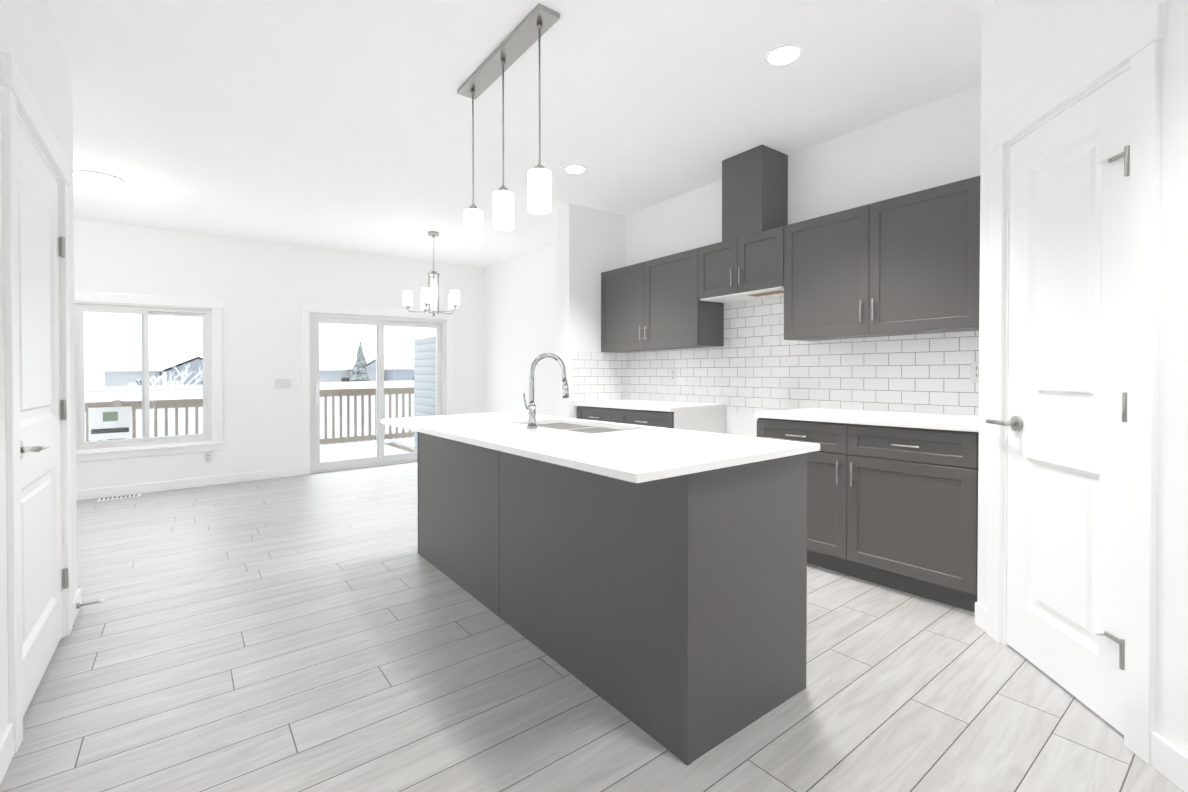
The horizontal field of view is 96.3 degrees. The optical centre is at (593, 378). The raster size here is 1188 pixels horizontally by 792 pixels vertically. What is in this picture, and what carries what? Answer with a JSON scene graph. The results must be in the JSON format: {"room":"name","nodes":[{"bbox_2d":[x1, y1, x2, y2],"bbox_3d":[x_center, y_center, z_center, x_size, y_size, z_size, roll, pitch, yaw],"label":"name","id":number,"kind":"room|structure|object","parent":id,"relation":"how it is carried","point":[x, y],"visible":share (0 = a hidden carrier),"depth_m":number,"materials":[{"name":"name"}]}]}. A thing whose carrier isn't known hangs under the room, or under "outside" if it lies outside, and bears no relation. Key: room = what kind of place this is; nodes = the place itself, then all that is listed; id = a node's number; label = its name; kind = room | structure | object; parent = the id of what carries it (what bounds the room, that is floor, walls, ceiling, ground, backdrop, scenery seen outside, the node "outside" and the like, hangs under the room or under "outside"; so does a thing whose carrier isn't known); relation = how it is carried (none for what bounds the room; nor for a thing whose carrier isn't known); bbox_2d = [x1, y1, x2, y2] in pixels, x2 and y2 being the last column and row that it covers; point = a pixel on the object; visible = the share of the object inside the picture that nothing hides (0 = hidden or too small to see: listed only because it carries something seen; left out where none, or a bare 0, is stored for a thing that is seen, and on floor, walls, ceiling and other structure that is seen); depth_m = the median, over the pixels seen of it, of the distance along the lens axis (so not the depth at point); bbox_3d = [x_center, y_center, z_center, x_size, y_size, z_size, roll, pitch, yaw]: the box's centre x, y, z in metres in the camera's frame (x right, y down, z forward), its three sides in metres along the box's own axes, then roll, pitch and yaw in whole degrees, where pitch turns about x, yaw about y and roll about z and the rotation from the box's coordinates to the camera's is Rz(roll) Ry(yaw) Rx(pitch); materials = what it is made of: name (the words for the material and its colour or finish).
{"room":"kitchen","nodes":[
{"label":"kitchen","id":0,"kind":"room"},
{"bbox_2d":[0,0,8,739],"bbox_3d":[-2.535,-0.182,0.995,1.915,2.783,0.150,0,1,-38],"label":"wall","id":1,"kind":"structure","parent":0,"point":[4,721],"depth_m":1.64,"materials":[{"name":"white paint"}]},
{"bbox_2d":[0,739,11,784],"bbox_3d":[-2.480,1.148,0.948,1.928,0.122,0.013,0,1,-38],"label":"baseboard","id":2,"kind":"structure","parent":1,"relation":"attached to","point":[6,747],"depth_m":1.59,"materials":[{"name":"white wood"}]},
{"bbox_2d":[8,0,76,598],"bbox_3d":[-2.253,-0.194,2.083,0.140,2.775,1.230,0,1,-38],"label":"wall","id":3,"kind":"structure","parent":0,"point":[31,43],"depth_m":2.31,"materials":[{"name":"white paint"}]},
{"bbox_2d":[0,52,79,752],"bbox_3d":[-2.197,0.088,2.048,0.144,2.201,1.084,0,1,-38],"label":"door frame","id":4,"kind":"structure","parent":3,"relation":"attached to","point":[16,94],"depth_m":1.71,"materials":[{"name":"white wood"}]},
{"bbox_2d":[17,120,67,716],"bbox_3d":[-2.151,0.142,2.086,0.100,2.068,0.866,0,1,-38],"label":"door","id":5,"kind":"structure","parent":3,"relation":"in","point":[41,251],"depth_m":2.08,"materials":[{"name":"white wood"}]},
{"bbox_2d":[73,588,87,623],"bbox_3d":[-2.558,1.134,2.626,0.027,0.103,0.280,0,1,-38],"label":"baseboard","id":6,"kind":"structure","parent":3,"relation":"attached to","point":[77,604],"depth_m":2.64,"materials":[{"name":"white wood"}]},
{"bbox_2d":[74,219,485,489],"bbox_3d":[-4.556,-0.195,5.705,7.339,2.846,0.140,0,1,-38],"label":"wall","id":7,"kind":"structure","parent":0,"point":[262,290],"depth_m":6.13,"materials":[{"name":"white paint"}]},
{"bbox_2d":[74,303,211,449],"bbox_3d":[-4.699,-0.026,5.591,1.104,1.459,0.070,0,1,-38],"label":"sliding window","id":8,"kind":"structure","parent":7,"relation":"in","point":[80,394],"depth_m":5.57,"materials":[{"name":"white plastic"}]},
{"bbox_2d":[80,291,224,460],"bbox_3d":[-4.687,-0.032,5.575,1.340,1.685,0.170,0,1,-38],"label":"window frame","id":9,"kind":"structure","parent":7,"relation":"attached to","point":[103,298],"depth_m":5.71,"materials":[{"name":"white wood"}]},
{"bbox_2d":[76,467,301,500],"bbox_3d":[-5.413,1.155,4.961,4.777,0.155,0.015,0,1,-38],"label":"baseboard","id":10,"kind":"structure","parent":7,"relation":"attached to","point":[95,493],"depth_m":5.72,"materials":[{"name":"white wood"}]},
{"bbox_2d":[204,452,211,462],"bbox_3d":[-4.248,0.866,5.861,0.070,0.117,0.006,0,1,-38],"label":"outlet","id":11,"kind":"object","parent":7,"relation":"attached to","point":[207,455],"depth_m":5.85,"materials":[{"name":"white plastic"}]},
{"bbox_2d":[274,379,290,388],"bbox_3d":[-3.678,0.060,6.290,0.170,0.118,0.008,0,1,-38],"label":"light switch","id":12,"kind":"object","parent":7,"relation":"attached to","point":[282,383],"depth_m":6.29,"materials":[{"name":"white plastic"}]},
{"bbox_2d":[300,303,453,474],"bbox_3d":[-2.762,0.112,6.986,1.931,2.090,0.024,0,1,-38],"label":"door frame","id":13,"kind":"structure","parent":7,"relation":"attached to","point":[305,309],"depth_m":6.53,"materials":[{"name":"white wood"}]},
{"bbox_2d":[309,313,445,473],"bbox_3d":[-2.806,0.165,7.044,1.735,1.982,0.120,0,1,-38],"label":"sliding glass door","id":14,"kind":"structure","parent":7,"relation":"in","point":[317,465],"depth_m":6.98,"materials":[{"name":"white plastic"}]},
{"bbox_2d":[47,0,995,267],"bbox_3d":[-1.964,-1.623,2.399,7.550,0.249,8.560,0,1,-38],"label":"ceiling","id":15,"kind":"structure","parent":0,"point":[337,124],"depth_m":3.09,"materials":[{"name":"white paint"}]},
{"bbox_2d":[73,170,123,186],"bbox_3d":[-3.868,-1.558,4.152,0.300,0.030,0.300,0,1,-38],"label":"recessed light","id":16,"kind":"object","parent":15,"relation":"in","point":[97,178],"visible":0.94,"depth_m":4.11,"materials":[{"name":"white plastic"}]},
{"bbox_2d":[403,231,459,315],"bbox_3d":[-1.794,-1.156,5.923,0.614,0.926,0.591,0,1,-38],"label":"dining chandelier","id":17,"kind":"object","parent":15,"relation":"hanging from","point":[428,295],"visible":1,"depth_m":5.84,"materials":[{"name":"white glass"}]},
{"bbox_2d":[457,3,559,244],"bbox_3d":[-0.455,-1.179,2.656,0.110,0.866,0.860,0,1,-38],"label":"pendant light","id":18,"kind":"object","parent":15,"relation":"hanging from","point":[538,21],"visible":1,"depth_m":2.61,"materials":[{"name":"white glass"}]},
{"bbox_2d":[563,164,586,173],"bbox_3d":[-0.146,-1.621,4.119,0.183,0.011,0.183,-1,1,-44],"label":"recessed light","id":19,"kind":"object","parent":15,"relation":"in","point":[572,168],"depth_m":4.11,"materials":[{"name":"white plastic"}]},
{"bbox_2d":[764,43,802,66],"bbox_3d":[0.953,-1.625,2.673,0.183,0.011,0.183,-1,1,-44],"label":"recessed light","id":20,"kind":"object","parent":15,"relation":"in","point":[784,54],"depth_m":2.66,"materials":[{"name":"white plastic"}]},
{"bbox_2d":[0,462,1182,791],"bbox_3d":[-1.964,1.207,2.427,7.550,0.229,8.560,0,1,-38],"label":"floor","id":21,"kind":"structure","parent":0,"point":[324,632],"depth_m":1.98,"materials":[{"name":"laminate"}]},
{"bbox_2d":[97,494,140,500],"bbox_3d":[-4.737,1.187,5.315,0.320,0.012,0.120,0,1,-38],"label":"floor vent","id":22,"kind":"object","parent":21,"relation":"in","point":[119,497],"visible":0.98,"depth_m":5.30,"materials":[{"name":"white metal"}]},
{"bbox_2d":[417,435,806,765],"bbox_3d":[-0.190,0.720,2.732,0.668,0.883,2.416,0,1,-38],"label":"kitchen island","id":23,"kind":"object","parent":21,"relation":"on","point":[651,581],"depth_m":1.85,"materials":[{"name":"grey wood"}]},
{"bbox_2d":[380,411,819,494],"bbox_3d":[-0.265,0.260,2.662,0.926,0.058,2.470,0,1,-38],"label":"island countertop","id":24,"kind":"structure","parent":23,"relation":"on","point":[641,459],"depth_m":1.96,"materials":[{"name":"white stone"}]},
{"bbox_2d":[523,353,568,428],"bbox_3d":[-0.243,0.057,2.713,0.249,0.379,0.091,0,1,-38],"label":"faucet","id":25,"kind":"object","parent":24,"relation":"on","point":[531,411],"visible":1,"depth_m":2.64,"materials":[{"name":"silver metal"}]},
{"bbox_2d":[560,423,599,430],"bbox_3d":[-0.105,0.369,2.795,0.374,0.211,0.798,0,1,-38],"label":"sink","id":26,"kind":"object","parent":24,"relation":"in","point":[589,425],"depth_m":2.99,"materials":[{"name":"silver metal"}]},
{"bbox_2d":[574,399,724,433],"bbox_3d":[0.442,0.666,4.687,0.656,0.923,1.248,0,1,-38],"label":"base cabinet","id":27,"kind":"object","parent":21,"relation":"on","point":[703,417],"visible":0.35,"depth_m":4.32,"materials":[{"name":"grey wood"}]},
{"bbox_2d":[754,408,978,611],"bbox_3d":[1.646,0.663,3.122,0.656,0.923,1.214,0,1,-38],"label":"base cabinet","id":28,"kind":"object","parent":21,"relation":"on","point":[892,499],"visible":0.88,"depth_m":2.78,"materials":[{"name":"dark gray painted wood"},{"name":"brushed nickel"}]},
{"bbox_2d":[557,203,625,418],"bbox_3d":[-0.016,-0.259,5.250,0.699,2.770,0.200,0,1,-38],"label":"wall","id":29,"kind":"structure","parent":0,"point":[591,245],"depth_m":5.07,"materials":[{"name":"white paint"}]},
{"bbox_2d":[485,84,980,436],"bbox_3d":[0.396,-0.267,5.403,0.140,2.825,6.660,0,1,-38],"label":"wall","id":30,"kind":"structure","parent":0,"point":[936,143],"depth_m":4.39,"materials":[{"name":"white paint"}]},
{"bbox_2d":[601,248,723,351],"bbox_3d":[0.555,-0.648,4.772,0.356,0.785,1.231,0,1,-38],"label":"upper cabinet","id":31,"kind":"object","parent":30,"relation":"attached to","point":[654,304],"visible":0.98,"depth_m":4.55,"materials":[{"name":"grey wood"}]},
{"bbox_2d":[698,145,787,302],"bbox_3d":[1.163,-1.130,3.978,0.356,1.034,0.756,0,1,-38],"label":"range hood","id":32,"kind":"object","parent":30,"relation":"attached to","point":[743,260],"visible":0.9,"depth_m":3.85,"materials":[{"name":"grey"}]},
{"bbox_2d":[573,296,978,414],"bbox_3d":[1.041,-0.171,3.910,0.660,0.896,3.214,0,1,-38],"label":"tile backsplash","id":33,"kind":"structure","parent":30,"relation":"attached to","point":[756,362],"depth_m":3.96,"materials":[{"name":"white tile"}]},
{"bbox_2d":[671,368,676,380],"bbox_3d":[0.724,-0.034,4.847,0.006,0.117,0.070,0,1,-38],"label":"outlet","id":34,"kind":"object","parent":33,"relation":"attached to","point":[673,371],"depth_m":4.83,"materials":[{"name":"white plastic"}]},
{"bbox_2d":[970,362,978,381],"bbox_3d":[2.155,-0.038,2.987,0.006,0.117,0.070,0,1,-38],"label":"outlet","id":35,"kind":"object","parent":33,"relation":"attached to","point":[974,371],"depth_m":3.00,"materials":[{"name":"white plastic"}]},
{"bbox_2d":[784,176,979,340],"bbox_3d":[1.739,-0.652,3.234,0.356,0.784,1.130,0,1,-38],"label":"upper cabinet","id":36,"kind":"object","parent":30,"relation":"attached to","point":[907,264],"visible":0.94,"depth_m":3.07,"materials":[{"name":"grey wood"}]},
{"bbox_2d":[977,0,1187,755],"bbox_3d":[1.760,-0.254,1.924,0.140,2.764,0.989,0,1,7],"label":"wall","id":37,"kind":"structure","parent":0,"point":[1030,49],"depth_m":1.53,"materials":[{"name":"white paint"}]},
{"bbox_2d":[986,68,1130,734],"bbox_3d":[1.683,0.075,1.955,0.100,2.080,0.635,0,1,7],"label":"pantry door","id":38,"kind":"structure","parent":37,"relation":"in","point":[1066,423],"depth_m":1.88,"materials":[{"name":"white painted wood"},{"name":"brushed nickel"}]},
{"bbox_2d":[987,2,1165,764],"bbox_3d":[1.691,0.021,1.934,0.603,2.211,0.603,0,1,-38],"label":"door frame","id":39,"kind":"structure","parent":37,"relation":"attached to","point":[1138,40],"depth_m":1.61,"materials":[{"name":"white wood"}]},
{"bbox_2d":[1151,732,1187,791],"bbox_3d":[1.947,1.081,1.044,0.038,0.111,1.199,0,1,-38],"label":"baseboard","id":40,"kind":"structure","parent":37,"relation":"attached to","point":[1170,761],"depth_m":1.50,"materials":[{"name":"white wood"}]},
{"bbox_3d":[-29.841,4.356,38.547,120.000,2.377,82.640,0,1,-38],"label":"snow","id":41,"kind":"object","parent":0,"visible":0},
{"bbox_2d":[97,355,202,386],"bbox_3d":[-28.442,1.368,35.581,6.664,5.965,11.600,0,1,-38],"label":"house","id":42,"kind":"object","parent":41,"relation":"on","point":[110,361],"depth_m":33.26,"materials":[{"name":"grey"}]},
{"bbox_2d":[128,363,202,385],"bbox_3d":[-18.897,1.761,23.646,2.893,4.943,2.638,0,1,-38],"label":"bare tree","id":43,"kind":"object","parent":41,"relation":"on","point":[186,375],"depth_m":23.91,"materials":[{"name":"white plant"}]},
{"bbox_2d":[85,385,413,445],"bbox_3d":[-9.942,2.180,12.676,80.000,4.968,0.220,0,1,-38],"label":"fence","id":44,"kind":"object","parent":41,"relation":"on","point":[171,431],"depth_m":14.53,"materials":[{"name":"grey"}]},
{"bbox_2d":[349,342,369,381],"bbox_3d":[-12.032,1.094,27.387,2.099,6.003,2.100,0,1,-38],"label":"spruce tree","id":45,"kind":"object","parent":41,"relation":"on","point":[361,372],"depth_m":27.14,"materials":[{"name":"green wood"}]},
{"bbox_2d":[319,354,413,381],"bbox_3d":[-23.046,1.105,44.821,22.997,6.298,9.005,0,1,25],"label":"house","id":46,"kind":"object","parent":41,"relation":"on","point":[409,369],"depth_m":41.79,"materials":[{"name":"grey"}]},
{"label":"outside","id":47,"kind":"structure","parent":0,"visible":0},
{"bbox_2d":[85,333,435,461],"bbox_3d":[-6.068,0.467,6.643,10.800,2.218,3.140,0,1,-38],"label":"deck railing","id":48,"kind":"object","parent":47,"point":[326,457],"depth_m":8.33,"materials":[{"name":"brown wood"}]},
{"bbox_2d":[88,406,131,439],"bbox_3d":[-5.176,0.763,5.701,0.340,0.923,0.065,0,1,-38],"label":"sign","id":49,"kind":"object","parent":48,"relation":"attached to","point":[106,420],"depth_m":5.67,"materials":[{"name":"white"}]}
]}

